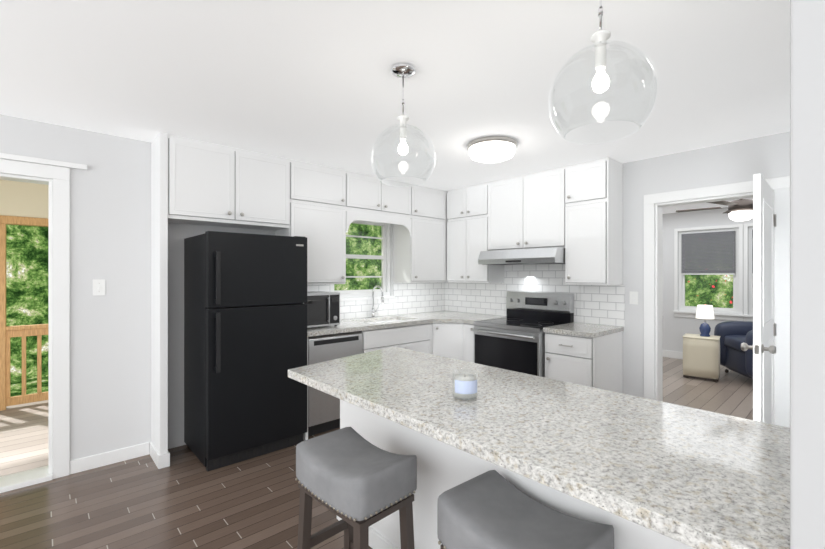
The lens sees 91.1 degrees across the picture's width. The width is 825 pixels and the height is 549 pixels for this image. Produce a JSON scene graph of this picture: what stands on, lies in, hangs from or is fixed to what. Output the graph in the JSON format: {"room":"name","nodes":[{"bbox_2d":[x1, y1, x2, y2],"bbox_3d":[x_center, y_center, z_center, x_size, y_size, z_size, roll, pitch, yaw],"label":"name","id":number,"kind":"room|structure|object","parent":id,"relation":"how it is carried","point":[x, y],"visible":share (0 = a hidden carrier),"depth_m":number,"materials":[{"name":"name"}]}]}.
{"room":"kitchen","nodes":[
{"label":"kitchen","id":0,"kind":"room"},
{"bbox_2d":[0,114,395,460],"bbox_3d":[-1.976,0.184,3.339,6.680,2.440,0.140,0,0,-42],"label":"wall","id":1,"kind":"structure","parent":0,"point":[110,200],"depth_m":3.02,"materials":[{"name":"white paint"}]},
{"bbox_2d":[0,153,86,492],"bbox_3d":[-2.850,0.311,2.546,1.240,2.185,0.215,0,0,-42],"label":"door frame","id":2,"kind":"structure","parent":1,"relation":"attached to","point":[58,466],"depth_m":2.79,"materials":[{"name":"white paint"}]},
{"bbox_2d":[93,279,104,294],"bbox_3d":[-2.286,0.094,2.952,0.072,0.116,0.014,0,0,-42],"label":"switch plate","id":3,"kind":"object","parent":1,"relation":"attached to","point":[98,284],"visible":1,"depth_m":2.95,"materials":[{"name":"white plastic"}]},
{"bbox_2d":[70,442,148,473],"bbox_3d":[-3.173,1.357,2.144,3.020,0.095,0.014,0,0,-42],"label":"baseboard","id":4,"kind":"structure","parent":1,"relation":"attached to","point":[111,457],"depth_m":2.98,"materials":[{"name":"white paint"}]},
{"bbox_2d":[149,132,447,468],"bbox_3d":[-0.691,0.185,4.171,3.376,2.437,0.358,0,0,-42],"label":"upper cabinet","id":5,"kind":"object","parent":1,"relation":"attached to","point":[194,182],"visible":0.98,"depth_m":3.52,"materials":[{"name":"white paint"}]},
{"bbox_2d":[330,220,394,300],"bbox_3d":[-0.582,-0.186,4.572,0.864,0.940,0.155,0,0,-42],"label":"kitchen window","id":6,"kind":"structure","parent":1,"relation":"in","point":[345,295],"depth_m":4.71,"materials":[{"name":"white paint"}]},
{"bbox_2d":[0,357,752,548],"bbox_3d":[1.642,1.454,2.212,10.230,0.100,7.600,0,0,-42],"label":"floor","id":7,"kind":"structure","parent":0,"point":[253,503],"depth_m":2.49,"materials":[{"name":"brown wood"}]},
{"bbox_2d":[184,231,306,471],"bbox_3d":[-1.357,0.546,3.318,0.760,1.716,0.702,0,0,-42],"label":"fridge","id":8,"kind":"object","parent":7,"relation":"on","point":[245,313],"visible":1,"depth_m":3.05,"materials":[{"name":"black metal"}]},
{"bbox_2d":[308,331,362,435],"bbox_3d":[-0.859,0.966,3.814,0.560,0.876,0.563,0,0,-42],"label":"dishwasher","id":9,"kind":"object","parent":7,"relation":"on","point":[323,408],"visible":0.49,"depth_m":3.55,"materials":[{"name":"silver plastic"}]},
{"bbox_2d":[295,427,416,548],"bbox_3d":[-0.235,1.056,1.643,0.454,0.697,0.309,0,0,45],"label":"stool","id":10,"kind":"object","parent":7,"relation":"on","point":[362,483],"visible":1,"depth_m":1.57,"materials":[{"name":"grey fabric"}]},
{"bbox_2d":[303,311,623,440],"bbox_3d":[0.328,0.944,3.807,2.360,0.920,2.268,0,0,-42],"label":"base cabinet","id":11,"kind":"object","parent":7,"relation":"on","point":[586,354],"visible":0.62,"depth_m":3.75,"materials":[{"name":"white paint"}]},
{"bbox_2d":[303,291,339,327],"bbox_3d":[-0.933,0.326,3.798,0.380,0.315,0.407,0,0,-42],"label":"microwave","id":12,"kind":"object","parent":11,"relation":"on","point":[323,308],"visible":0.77,"depth_m":3.68,"materials":[{"name":"silver metal"}]},
{"bbox_2d":[370,285,383,317],"bbox_3d":[-0.370,0.300,4.504,0.109,0.366,0.219,0,0,-42],"label":"faucet","id":13,"kind":"object","parent":11,"relation":"on","point":[373,310],"visible":1,"depth_m":4.53,"materials":[{"name":"silver metal"}]},
{"bbox_2d":[307,264,624,326],"bbox_3d":[0.332,0.187,3.804,2.358,0.592,2.278,0,0,-42],"label":"tile backsplash","id":14,"kind":"structure","parent":11,"relation":"on","point":[593,304],"depth_m":4.60,"materials":[{"name":"white tile"}]},
{"bbox_2d":[472,291,573,376],"bbox_3d":[1.115,0.799,4.146,0.720,1.210,0.760,0,0,-42],"label":"range","id":15,"kind":"object","parent":7,"relation":"on","point":[516,341],"visible":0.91,"depth_m":4.06,"materials":[{"name":"silver metal"}]},
{"bbox_2d":[437,470,613,548],"bbox_3d":[0.326,1.056,1.222,0.309,0.697,0.454,0,0,-39],"label":"stool","id":16,"kind":"object","parent":7,"relation":"on","point":[485,511],"visible":1,"depth_m":1.22,"materials":[{"name":"grey fabric"}]},
{"bbox_2d":[288,347,789,548],"bbox_3d":[0.260,0.944,1.709,0.849,0.920,2.022,0,0,-42],"label":"kitchen island","id":17,"kind":"object","parent":7,"relation":"on","point":[665,475],"visible":0.81,"depth_m":1.25,"materials":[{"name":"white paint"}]},
{"bbox_2d":[452,371,477,399],"bbox_3d":[0.207,0.433,1.598,0.101,0.100,0.100,0,0,-42],"label":"candle","id":18,"kind":"object","parent":17,"relation":"on","point":[464,385],"visible":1,"depth_m":1.56,"materials":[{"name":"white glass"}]},
{"bbox_2d":[683,333,720,381],"bbox_3d":[3.952,1.121,5.535,0.400,0.565,0.400,0,0,40],"label":"side table","id":19,"kind":"object","parent":7,"relation":"on","point":[701,354],"visible":0.97,"depth_m":5.38,"materials":[{"name":"beige fabric"}]},
{"bbox_2d":[696,305,714,336],"bbox_3d":[3.979,0.628,5.505,0.210,0.420,0.210,0,0,-42],"label":"table lamp","id":20,"kind":"object","parent":19,"relation":"on","point":[704,312],"visible":1,"depth_m":5.45,"materials":[{"name":"blue"}]},
{"bbox_2d":[714,321,752,378],"bbox_3d":[4.736,0.836,5.271,1.041,1.129,1.048,0,0,13],"label":"recliner","id":21,"kind":"object","parent":7,"relation":"on","point":[732,333],"visible":0.22,"depth_m":5.49,"materials":[{"name":"blue fabric"}]},
{"bbox_2d":[0,0,789,213],"bbox_3d":[1.647,-1.086,2.311,10.370,0.100,7.740,0,0,-42],"label":"ceiling","id":22,"kind":"structure","parent":0,"point":[308,81],"depth_m":2.14,"materials":[{"name":"white paint"}]},
{"bbox_2d":[370,63,435,186],"bbox_3d":[-0.047,-0.750,2.039,0.330,0.570,0.330,0,0,-42],"label":"pendant light","id":23,"kind":"object","parent":22,"relation":"hanging from","point":[403,71],"visible":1,"depth_m":2.02,"materials":[{"name":"clear glass"}]},
{"bbox_2d":[467,136,516,162],"bbox_3d":[0.630,-0.963,3.211,0.390,0.145,0.390,0,0,-42],"label":"ceiling light","id":24,"kind":"object","parent":22,"relation":"attached to","point":[489,149],"depth_m":3.08,"materials":[{"name":"white glass"}]},
{"bbox_2d":[548,0,658,143],"bbox_3d":[0.621,-0.750,1.336,0.330,0.570,0.330,0,0,-42],"label":"pendant light","id":25,"kind":"object","parent":22,"relation":"hanging from","point":[600,83],"visible":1,"depth_m":1.32,"materials":[{"name":"clear glass"}]},
{"bbox_2d":[676,199,752,220],"bbox_3d":[3.914,-0.838,4.887,1.298,0.395,1.266,0,0,-42],"label":"ceiling fan","id":26,"kind":"object","parent":22,"relation":"hanging from","point":[741,209],"depth_m":4.78,"materials":[{"name":"white glass"}]},
{"bbox_2d":[489,131,789,397],"bbox_3d":[2.038,0.184,3.790,0.140,2.440,4.600,0,0,-42],"label":"wall","id":27,"kind":"structure","parent":0,"point":[733,162],"depth_m":3.57,"materials":[{"name":"white paint"}]},
{"bbox_2d":[478,247,564,264],"bbox_3d":[1.196,-0.180,4.231,0.507,0.145,0.897,0,0,-42],"label":"range hood","id":28,"kind":"object","parent":27,"relation":"attached to","point":[555,255],"visible":0.82,"depth_m":4.00,"materials":[{"name":"silver metal"}]},
{"bbox_2d":[447,157,622,284],"bbox_3d":[1.178,-0.469,4.361,0.358,1.127,1.926,0,0,-42],"label":"upper cabinet","id":29,"kind":"object","parent":27,"relation":"attached to","point":[576,208],"visible":1,"depth_m":3.99,"materials":[{"name":"white paint"}]},
{"bbox_2d":[630,291,637,303],"bbox_3d":[2.022,0.214,3.697,0.008,0.116,0.072,0,0,-42],"label":"outlet plate","id":30,"kind":"object","parent":27,"relation":"attached to","point":[633,295],"visible":1,"depth_m":3.69,"materials":[{"name":"white plastic"}]},
{"bbox_2d":[644,176,789,427],"bbox_3d":[2.460,0.346,3.327,0.180,2.115,0.964,0,0,-42],"label":"door frame","id":31,"kind":"structure","parent":27,"relation":"attached to","point":[653,213],"depth_m":3.31,"materials":[{"name":"white paint"}]},
{"bbox_2d":[741,173,775,423],"bbox_3d":[2.365,0.392,2.719,0.789,2.000,0.167,0,0,-44],"label":"door leaf","id":32,"kind":"structure","parent":27,"relation":"in","point":[764,218],"depth_m":2.52,"materials":[{"name":"white paint"}]},
{"bbox_2d":[663,208,752,351],"bbox_3d":[4.619,0.184,6.644,0.140,2.440,5.340,0,0,-42],"label":"wall","id":33,"kind":"structure","parent":0,"point":[674,328],"depth_m":6.76,"materials":[{"name":"white paint"}]},
{"bbox_2d":[663,350,682,358],"bbox_3d":[4.609,1.344,6.540,0.014,0.120,5.200,0,0,-42],"label":"baseboard","id":34,"kind":"structure","parent":33,"relation":"attached to","point":[666,353],"depth_m":6.79,"materials":[{"name":"white paint"}]},
{"bbox_2d":[673,224,742,320],"bbox_3d":[4.723,-0.031,6.477,0.170,1.470,0.911,0,0,-42],"label":"living room window","id":35,"kind":"structure","parent":33,"relation":"in","point":[734,258],"depth_m":6.42,"materials":[{"name":"white paint"}]},
{"bbox_2d":[743,223,752,320],"bbox_3d":[5.334,-0.031,5.807,0.170,1.470,0.909,0,0,-42],"label":"living room window","id":36,"kind":"structure","parent":33,"relation":"in","point":[748,229],"depth_m":6.08,"materials":[{"name":"white paint"}]},
{"bbox_2d":[790,0,824,548],"bbox_3d":[1.804,0.184,1.664,3.070,2.440,0.120,0,0,-42],"label":"wall","id":37,"kind":"structure","parent":0,"point":[807,17],"depth_m":0.66,"materials":[{"name":"grey paint"}]},
{"label":"outside","id":38,"kind":"structure","parent":0,"visible":0},
{"bbox_2d":[6,223,381,380],"bbox_3d":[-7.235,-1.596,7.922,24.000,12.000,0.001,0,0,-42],"label":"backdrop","id":39,"kind":"structure","parent":38,"point":[26,246],"depth_m":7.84,"materials":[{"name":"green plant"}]},
{"bbox_2d":[685,235,732,307],"bbox_3d":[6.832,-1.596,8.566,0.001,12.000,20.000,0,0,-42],"label":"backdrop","id":40,"kind":"structure","parent":38,"point":[715,290],"depth_m":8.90,"materials":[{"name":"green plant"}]},
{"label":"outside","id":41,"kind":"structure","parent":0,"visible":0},
{"bbox_2d":[0,400,47,476],"bbox_3d":[-4.008,1.529,3.268,6.500,0.150,2.409,0,0,-42],"label":"floor","id":42,"kind":"structure","parent":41,"point":[23,427],"depth_m":3.61,"materials":[{"name":"beige wood"}]},
{"bbox_2d":[0,215,47,410],"bbox_3d":[-4.738,0.411,4.069,6.500,2.085,0.120,0,0,-42],"label":"deck railing","id":43,"kind":"object","parent":42,"relation":"on","point":[6,332],"visible":0.19,"depth_m":4.38,"materials":[{"name":"brown wood"}]},
{"bbox_2d":[0,180,47,218],"bbox_3d":[-4.054,-0.904,3.319,6.500,0.544,2.630,0,0,-42],"label":"porch roof","id":44,"kind":"structure","parent":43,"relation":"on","point":[20,199],"depth_m":4.44,"materials":[{"name":"beige"}]},
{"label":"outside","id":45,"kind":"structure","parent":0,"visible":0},
{"bbox_2d":[10,376,47,396],"bbox_3d":[-5.787,2.004,6.333,24.000,0.001,4.300,0,0,-42],"label":"ground","id":46,"kind":"structure","parent":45,"point":[31,384],"depth_m":7.24,"materials":[{"name":"green plant"}]}
]}

